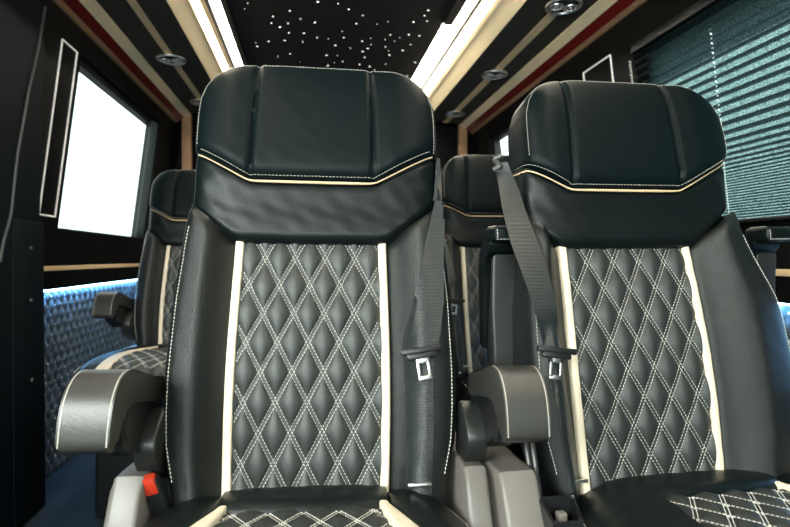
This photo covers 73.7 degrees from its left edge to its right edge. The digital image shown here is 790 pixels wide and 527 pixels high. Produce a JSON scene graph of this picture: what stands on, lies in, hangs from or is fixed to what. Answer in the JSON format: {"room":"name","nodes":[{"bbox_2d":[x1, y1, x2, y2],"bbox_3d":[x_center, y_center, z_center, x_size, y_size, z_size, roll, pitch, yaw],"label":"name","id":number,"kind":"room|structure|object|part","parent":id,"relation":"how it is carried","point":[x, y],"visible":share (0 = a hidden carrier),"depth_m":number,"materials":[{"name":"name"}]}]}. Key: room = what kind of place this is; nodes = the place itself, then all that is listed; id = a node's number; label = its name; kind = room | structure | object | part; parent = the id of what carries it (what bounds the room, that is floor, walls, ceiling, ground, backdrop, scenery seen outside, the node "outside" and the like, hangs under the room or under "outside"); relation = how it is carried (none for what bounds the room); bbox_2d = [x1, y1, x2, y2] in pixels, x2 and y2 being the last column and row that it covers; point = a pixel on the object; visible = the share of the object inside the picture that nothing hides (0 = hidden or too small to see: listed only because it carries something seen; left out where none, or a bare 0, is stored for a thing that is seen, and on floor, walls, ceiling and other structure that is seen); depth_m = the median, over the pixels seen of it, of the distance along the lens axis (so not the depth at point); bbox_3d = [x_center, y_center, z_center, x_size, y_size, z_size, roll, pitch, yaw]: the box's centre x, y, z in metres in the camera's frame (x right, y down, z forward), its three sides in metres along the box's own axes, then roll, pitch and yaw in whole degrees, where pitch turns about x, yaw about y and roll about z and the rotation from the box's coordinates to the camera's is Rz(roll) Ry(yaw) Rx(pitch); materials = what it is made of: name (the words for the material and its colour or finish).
{"room":"vehicle interior","nodes":[
{"label":"vehicle interior","id":0,"kind":"room"},
{"bbox_2d":[22,454,104,526],"bbox_3d":[-0.048,0.917,1.217,2.626,0.060,6.000,0,1,-9],"label":"floor","id":1,"kind":"structure","parent":0,"point":[70,487],"depth_m":1.98,"materials":[{"name":"blue carpet"}]},
{"bbox_2d":[57,170,195,517],"bbox_3d":[-0.818,0.229,2.143,0.715,1.311,0.838,1,1,-6],"label":"passenger seat","id":2,"kind":"object","parent":1,"relation":"on","point":[146,319],"visible":0.34,"depth_m":2.23,"materials":[{"name":"black leather"}]},
{"bbox_3d":[-1.132,0.161,2.128,0.070,0.098,0.234,1,1,-6],"label":"armrest","id":3,"kind":"part","parent":2,"relation":"part of","materials":[{"name":"grey leather"}]},
{"bbox_2d":[110,347,167,380],"bbox_3d":[-0.822,0.372,1.954,0.308,0.094,0.450,1,1,-6],"label":"seat cushion","id":4,"kind":"object","parent":2,"relation":"on","point":[149,360],"depth_m":1.82,"materials":[{"name":"grey leather"}]},
{"bbox_3d":[-0.855,0.162,2.285,0.268,0.498,0.137,1,1,-6],"label":"quilted panel","id":5,"kind":"part","parent":2,"relation":"part of","materials":[{"name":"grey leather"}]},
{"bbox_2d":[55,65,551,526],"bbox_3d":[-0.123,0.245,0.846,0.715,1.306,0.838,1,1,-6],"label":"passenger seat","id":6,"kind":"object","parent":1,"relation":"on","point":[310,381],"visible":1,"depth_m":0.97,"materials":[{"name":"black leather"}]},
{"bbox_3d":[-0.437,0.210,0.832,0.070,0.103,0.234,1,1,-6],"label":"armrest","id":7,"kind":"part","parent":6,"relation":"part of","materials":[{"name":"grey leather"}]},
{"bbox_2d":[213,506,392,526],"bbox_3d":[-0.128,0.432,0.658,0.308,0.098,0.450,1,1,-6],"label":"seat cushion","id":8,"kind":"object","parent":6,"relation":"on","point":[223,516],"depth_m":0.83,"materials":[{"name":"grey leather"}]},
{"bbox_3d":[-0.160,0.211,0.988,0.268,0.524,0.137,1,1,-6],"label":"quilted panel","id":9,"kind":"part","parent":6,"relation":"part of","materials":[{"name":"grey leather"}]},
{"bbox_3d":[0.187,0.217,0.898,0.070,0.103,0.234,1,1,-6],"label":"armrest","id":10,"kind":"part","parent":6,"relation":"part of","materials":[{"name":"grey leather"}]},
{"bbox_2d":[441,155,523,460],"bbox_3d":[0.449,0.220,1.821,0.725,1.290,0.842,0,1,-9],"label":"passenger seat","id":11,"kind":"object","parent":1,"relation":"on","point":[471,200],"visible":0.16,"depth_m":1.97,"materials":[{"name":"black leather"}]},
{"bbox_3d":[0.398,0.186,1.958,0.268,0.520,0.137,0,1,-9],"label":"quilted panel","id":12,"kind":"part","parent":11,"relation":"part of","materials":[{"name":"grey leather"}]},
{"bbox_2d":[479,80,789,526],"bbox_3d":[0.534,0.249,0.911,0.725,1.290,0.842,0,1,-9],"label":"passenger seat","id":13,"kind":"object","parent":1,"relation":"on","point":[654,330],"visible":0.99,"depth_m":1.05,"materials":[{"name":"black leather"}]},
{"bbox_3d":[0.219,0.063,1.112,0.064,0.236,0.075,0,1,-9],"label":"armrest","id":14,"kind":"part","parent":13,"relation":"part of","materials":[{"name":"black leather"}]},
{"bbox_3d":[0.483,0.216,1.048,0.268,0.520,0.137,0,1,-9],"label":"quilted panel","id":15,"kind":"part","parent":13,"relation":"part of","materials":[{"name":"grey leather"}]},
{"bbox_2d":[665,487,789,526],"bbox_3d":[0.603,0.435,0.730,0.308,0.098,0.450,0,1,-9],"label":"seat cushion","id":16,"kind":"object","parent":13,"relation":"on","point":[690,506],"depth_m":0.87,"materials":[{"name":"grey leather"}]},
{"bbox_3d":[0.817,0.058,1.202,0.064,0.236,0.075,0,1,-9],"label":"armrest","id":17,"kind":"part","parent":13,"relation":"part of","materials":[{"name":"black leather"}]},
{"bbox_2d":[40,0,181,476],"bbox_3d":[-1.202,-0.155,1.022,0.229,2.090,5.800,0,1,-9],"label":"wall","id":18,"kind":"structure","parent":0,"point":[61,247],"depth_m":2.37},
{"bbox_2d":[0,0,46,526],"bbox_3d":[-1.173,-0.025,1.020,0.144,1.830,1.785,0,1,-9],"label":"door","id":19,"kind":"structure","parent":18,"relation":"in","point":[22,22],"depth_m":1.75,"materials":[{"name":"black"}]},
{"bbox_3d":[-1.272,0.366,1.809,0.037,1.030,0.205,0,1,-9],"label":"pillar panel","id":20,"kind":"part","parent":19,"relation":"part of","materials":[{"name":"black plastic"}]},
{"bbox_2d":[40,39,77,216],"bbox_3d":[-1.346,-0.532,2.109,0.095,0.686,0.137,0,1,-9],"label":"trim","id":21,"kind":"structure","parent":18,"relation":"attached to","point":[62,40],"depth_m":2.07,"materials":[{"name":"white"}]},
{"bbox_2d":[44,280,136,475],"bbox_3d":[-1.503,0.485,2.641,0.015,0.755,1.680,0,1,-9],"label":"wall panel","id":22,"kind":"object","parent":18,"relation":"attached to","point":[73,337],"depth_m":2.35,"materials":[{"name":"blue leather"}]},
{"bbox_2d":[44,279,136,291],"bbox_3d":[-1.495,0.104,2.674,0.010,0.004,1.450,0,1,-9],"label":"strip light","id":23,"kind":"object","parent":18,"relation":"attached to","point":[136,279],"visible":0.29,"depth_m":2.45,"materials":[{"name":"blue"}]},
{"bbox_2d":[44,263,139,270],"bbox_3d":[-1.494,0.014,2.699,0.008,0.020,1.400,0,1,-9],"label":"trim","id":24,"kind":"structure","parent":18,"relation":"attached to","point":[65,267],"depth_m":2.49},
{"bbox_2d":[58,59,152,238],"bbox_3d":[-1.516,-0.524,2.796,0.138,0.750,1.190,0,1,-9],"label":"window","id":25,"kind":"structure","parent":18,"relation":"in","point":[85,69],"depth_m":2.84,"materials":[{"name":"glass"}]},
{"bbox_2d":[135,120,157,237],"bbox_3d":[-1.555,-0.522,3.300,0.114,0.725,0.102,0,1,-9],"label":"curtain","id":26,"kind":"object","parent":25,"relation":"hanging from","point":[153,126],"visible":0.99,"depth_m":3.27,"materials":[{"name":"grey fabric"}]},
{"bbox_2d":[52,0,177,122],"bbox_3d":[-1.089,-1.035,0.930,0.030,0.150,5.600,0,1,-9],"label":"trim","id":27,"kind":"structure","parent":18,"relation":"attached to","point":[61,4],"depth_m":2.44,"materials":[{"name":"beige wood"}]},
{"bbox_2d":[63,0,182,120],"bbox_3d":[-1.062,-1.040,0.934,0.039,0.140,5.600,0,1,-9],"label":"trim","id":28,"kind":"structure","parent":18,"relation":"attached to","point":[75,6],"depth_m":2.48,"materials":[{"name":"red"}]},
{"bbox_2d":[79,0,189,116],"bbox_3d":[-1.022,-1.055,0.940,0.048,0.110,5.600,0,1,-9],"label":"trim","id":29,"kind":"structure","parent":18,"relation":"attached to","point":[95,9],"depth_m":2.53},
{"bbox_2d":[182,113,191,169],"bbox_3d":[-1.472,-0.114,3.739,0.062,1.950,0.050,0,1,-9],"label":"trim","id":30,"kind":"structure","parent":18,"relation":"attached to","point":[187,120],"depth_m":3.71,"materials":[{"name":"beige wood"}]},
{"bbox_2d":[176,113,457,169],"bbox_3d":[-0.511,-0.192,4.109,2.600,2.100,0.080,0,1,-9],"label":"wall","id":31,"kind":"structure","parent":0,"point":[446,133],"depth_m":4.20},
{"bbox_2d":[226,0,455,79],"bbox_3d":[-0.056,-1.174,1.194,1.014,0.028,5.800,0,1,-9],"label":"ceiling","id":32,"kind":"structure","parent":0,"point":[392,36],"depth_m":2.69,"materials":[{"name":"black fabric"}]},
{"bbox_2d":[210,0,241,66],"bbox_3d":[-0.589,-1.171,1.018,0.049,0.020,5.580,0,1,-9],"label":"light strip","id":33,"kind":"object","parent":32,"relation":"attached to","point":[217,7],"visible":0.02,"depth_m":2.66,"materials":[{"name":"white plastic"}]},
{"bbox_2d":[220,0,246,65],"bbox_3d":[-0.552,-1.166,1.014,0.023,0.041,5.600,0,1,-9],"label":"trim","id":34,"kind":"structure","parent":32,"relation":"attached to","point":[223,2],"depth_m":2.63,"materials":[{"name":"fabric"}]},
{"bbox_2d":[412,0,475,86],"bbox_3d":[0.502,-1.172,1.192,0.086,0.020,5.580,0,1,-9],"label":"light strip","id":35,"kind":"object","parent":32,"relation":"attached to","point":[446,32],"visible":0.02,"depth_m":2.85,"materials":[{"name":"white plastic"}]},
{"bbox_2d":[443,0,466,25],"bbox_3d":[0.591,-1.163,0.497,0.043,0.036,4.220,0,1,-9],"label":"trim","id":36,"kind":"structure","parent":32,"relation":"attached to","point":[458,5],"depth_m":2.45,"materials":[{"name":"black fabric"}]},
{"bbox_2d":[467,0,789,303],"bbox_3d":[1.106,-0.159,1.390,0.229,2.090,5.800,0,1,-9],"label":"wall","id":37,"kind":"structure","parent":0,"point":[617,41],"depth_m":2.12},
{"bbox_2d":[458,124,466,155],"bbox_3d":[0.519,-0.117,4.056,0.062,1.950,0.050,0,1,-9],"label":"trim","id":38,"kind":"structure","parent":37,"relation":"attached to","point":[462,132],"depth_m":4.02,"materials":[{"name":"beige wood"}]},
{"bbox_2d":[492,126,509,154],"bbox_3d":[0.852,-0.523,3.179,0.136,0.740,1.180,0,1,-9],"label":"window","id":39,"kind":"structure","parent":37,"relation":"in","point":[504,133],"depth_m":3.69,"materials":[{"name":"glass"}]},
{"bbox_2d":[460,0,617,127],"bbox_3d":[0.959,-1.058,1.256,0.048,0.110,5.600,0,1,-9],"label":"trim","id":40,"kind":"structure","parent":37,"relation":"attached to","point":[600,6],"depth_m":2.58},
{"bbox_2d":[465,0,635,131],"bbox_3d":[0.998,-1.043,1.262,0.039,0.140,5.600,0,1,-9],"label":"trim","id":41,"kind":"structure","parent":37,"relation":"attached to","point":[619,6],"depth_m":2.52,"materials":[{"name":"red"}]},
{"bbox_2d":[469,0,647,133],"bbox_3d":[1.025,-1.038,1.267,0.030,0.150,5.600,0,1,-9],"label":"trim","id":42,"kind":"structure","parent":37,"relation":"attached to","point":[637,3],"depth_m":2.48,"materials":[{"name":"beige wood"}]},
{"bbox_2d":[583,54,613,81],"bbox_3d":[0.927,-0.534,2.325,0.095,0.686,0.227,0,1,-9],"label":"trim","id":43,"kind":"structure","parent":37,"relation":"attached to","point":[609,55],"depth_m":2.23,"materials":[{"name":"white"}]},
{"bbox_2d":[587,62,610,81],"bbox_3d":[0.930,-0.534,2.325,0.085,0.636,0.176,0,1,-9],"label":"trim","id":44,"kind":"structure","parent":37,"relation":"attached to","point":[602,74],"depth_m":2.29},
{"bbox_2d":[628,0,789,223],"bbox_3d":[1.107,-0.479,1.205,0.112,0.717,1.781,0,1,-9],"label":"window blind","id":45,"kind":"object","parent":37,"relation":"attached to","point":[750,39],"visible":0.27,"depth_m":1.59,"materials":[{"name":"fabric"}]},
{"bbox_3d":[0.960,-0.486,2.077,0.089,0.620,0.012,0,1,-9],"label":"bead chain","id":46,"kind":"part","parent":45,"relation":"part of","materials":[{"name":"white"}]},
{"bbox_3d":[1.065,-0.821,1.184,0.023,0.033,1.760,0,1,-9],"label":"head rail","id":47,"kind":"part","parent":45,"relation":"part of","materials":[{"name":"black plastic"}]},
{"bbox_3d":[1.147,-0.126,1.204,0.034,0.012,1.760,0,1,-9],"label":"rail","id":48,"kind":"part","parent":45,"relation":"part of","materials":[{"name":"black plastic"}]},
{"bbox_2d":[776,269,789,275],"bbox_3d":[0.989,0.018,2.284,0.008,0.020,3.000,0,1,-9],"label":"trim","id":49,"kind":"structure","parent":37,"relation":"attached to","point":[779,272],"depth_m":1.51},
{"bbox_2d":[779,304,789,345],"bbox_3d":[1.002,0.488,2.332,0.015,0.755,3.080,0,1,-9],"label":"trim","id":50,"kind":"structure","parent":37,"relation":"attached to","point":[785,309],"depth_m":1.52,"materials":[{"name":"blue leather"}]},
{"bbox_3d":[0.415,-0.133,-1.697,2.600,2.100,0.080,0,1,-9],"label":"wall","id":51,"kind":"structure","parent":0,"visible":0},
{"bbox_2d":[96,0,210,112],"bbox_3d":[-0.870,-1.079,0.964,0.260,0.102,5.600,0,1,-9],"label":"ceiling panel","id":52,"kind":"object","parent":51,"relation":"attached to","point":[159,13],"depth_m":2.50,"materials":[{"name":"grey fabric"}]},
{"bbox_2d":[127,0,200,98],"bbox_3d":[-0.870,-1.042,0.965,0.033,0.016,5.600,0,1,-9],"label":"trim","id":53,"kind":"structure","parent":51,"relation":"attached to","point":[134,4],"depth_m":2.45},
{"bbox_2d":[156,53,186,65],"bbox_3d":[-1.148,-1.043,2.703,0.147,0.022,0.147,0,1,-9],"label":"air vent","id":54,"kind":"object","parent":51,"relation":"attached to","point":[165,58],"visible":1,"depth_m":2.69,"materials":[{"name":"silver metal"}]},
{"bbox_3d":[-1.148,-1.050,2.703,0.124,0.006,0.124,0,1,-9],"label":"recessed dish","id":55,"kind":"part","parent":54,"relation":"part of","materials":[{"name":"black plastic"}]},
{"bbox_2d":[190,99,200,105],"bbox_3d":[-1.267,-1.050,3.453,0.147,0.022,0.147,0,1,-9],"label":"air vent","id":56,"kind":"object","parent":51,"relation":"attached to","point":[196,102],"visible":0.44,"depth_m":3.43,"materials":[{"name":"silver metal"}]},
{"bbox_2d":[167,0,231,80],"bbox_3d":[-0.686,-1.116,0.993,0.114,0.140,5.600,0,1,-9],"label":"trim","id":57,"kind":"structure","parent":51,"relation":"attached to","point":[184,11],"depth_m":2.56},
{"bbox_2d":[190,0,227,70],"bbox_3d":[-0.670,-1.140,1.005,0.026,0.032,5.580,0,1,-9],"label":"light","id":58,"kind":"object","parent":51,"relation":"attached to","point":[196,4],"visible":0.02,"depth_m":2.63,"materials":[{"name":"white plastic"}]},
{"bbox_2d":[205,0,234,67],"bbox_3d":[-0.620,-1.166,1.003,0.017,0.041,5.600,0,1,-9],"label":"trim","id":59,"kind":"structure","parent":51,"relation":"attached to","point":[208,3],"depth_m":2.64,"materials":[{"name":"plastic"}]},
{"bbox_2d":[421,0,481,88],"bbox_3d":[0.556,-1.168,1.191,0.017,0.041,5.600,0,1,-9],"label":"trim","id":60,"kind":"structure","parent":51,"relation":"attached to","point":[476,4],"depth_m":2.75,"materials":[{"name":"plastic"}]},
{"bbox_2d":[445,110,464,117],"bbox_3d":[0.424,-1.052,3.723,0.147,0.022,0.147,0,1,-9],"label":"air vent","id":61,"kind":"object","parent":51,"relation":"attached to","point":[453,114],"visible":1,"depth_m":3.70,"materials":[{"name":"silver metal"}]},
{"bbox_2d":[424,0,493,93],"bbox_3d":[0.587,-1.142,1.206,0.033,0.032,5.580,0,1,-9],"label":"light","id":62,"kind":"object","parent":51,"relation":"attached to","point":[484,6],"visible":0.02,"depth_m":2.73,"materials":[{"name":"white plastic"}]},
{"bbox_2d":[423,0,526,110],"bbox_3d":[0.622,-1.118,1.202,0.114,0.140,5.600,0,1,-9],"label":"trim","id":63,"kind":"structure","parent":51,"relation":"attached to","point":[500,12],"depth_m":2.67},
{"bbox_2d":[481,69,507,79],"bbox_3d":[0.552,-1.044,2.923,0.147,0.022,0.147,0,1,-9],"label":"air vent","id":64,"kind":"object","parent":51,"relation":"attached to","point":[494,74],"visible":1,"depth_m":2.90,"materials":[{"name":"silver metal"}]},
{"bbox_2d":[443,13,556,122],"bbox_3d":[0.821,-1.044,1.234,0.040,0.016,5.600,0,1,-9],"label":"trim","id":65,"kind":"structure","parent":51,"relation":"attached to","point":[548,18],"depth_m":2.64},
{"bbox_2d":[434,0,597,123],"bbox_3d":[0.806,-1.082,1.231,0.260,0.102,5.600,0,1,-9],"label":"ceiling panel","id":66,"kind":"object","parent":51,"relation":"attached to","point":[531,12],"depth_m":2.63,"materials":[{"name":"grey fabric"}]},
{"bbox_2d":[545,0,582,14],"bbox_3d":[0.679,-1.035,2.123,0.147,0.022,0.147,0,1,-9],"label":"ceiling light","id":67,"kind":"object","parent":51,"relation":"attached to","point":[554,7],"visible":1,"depth_m":2.12,"materials":[{"name":"silver metal"}]},
{"bbox_3d":[0.679,-1.043,2.123,0.124,0.006,0.124,0,1,-9],"label":"recessed dish","id":68,"kind":"part","parent":67,"relation":"part of","materials":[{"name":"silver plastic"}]}
]}

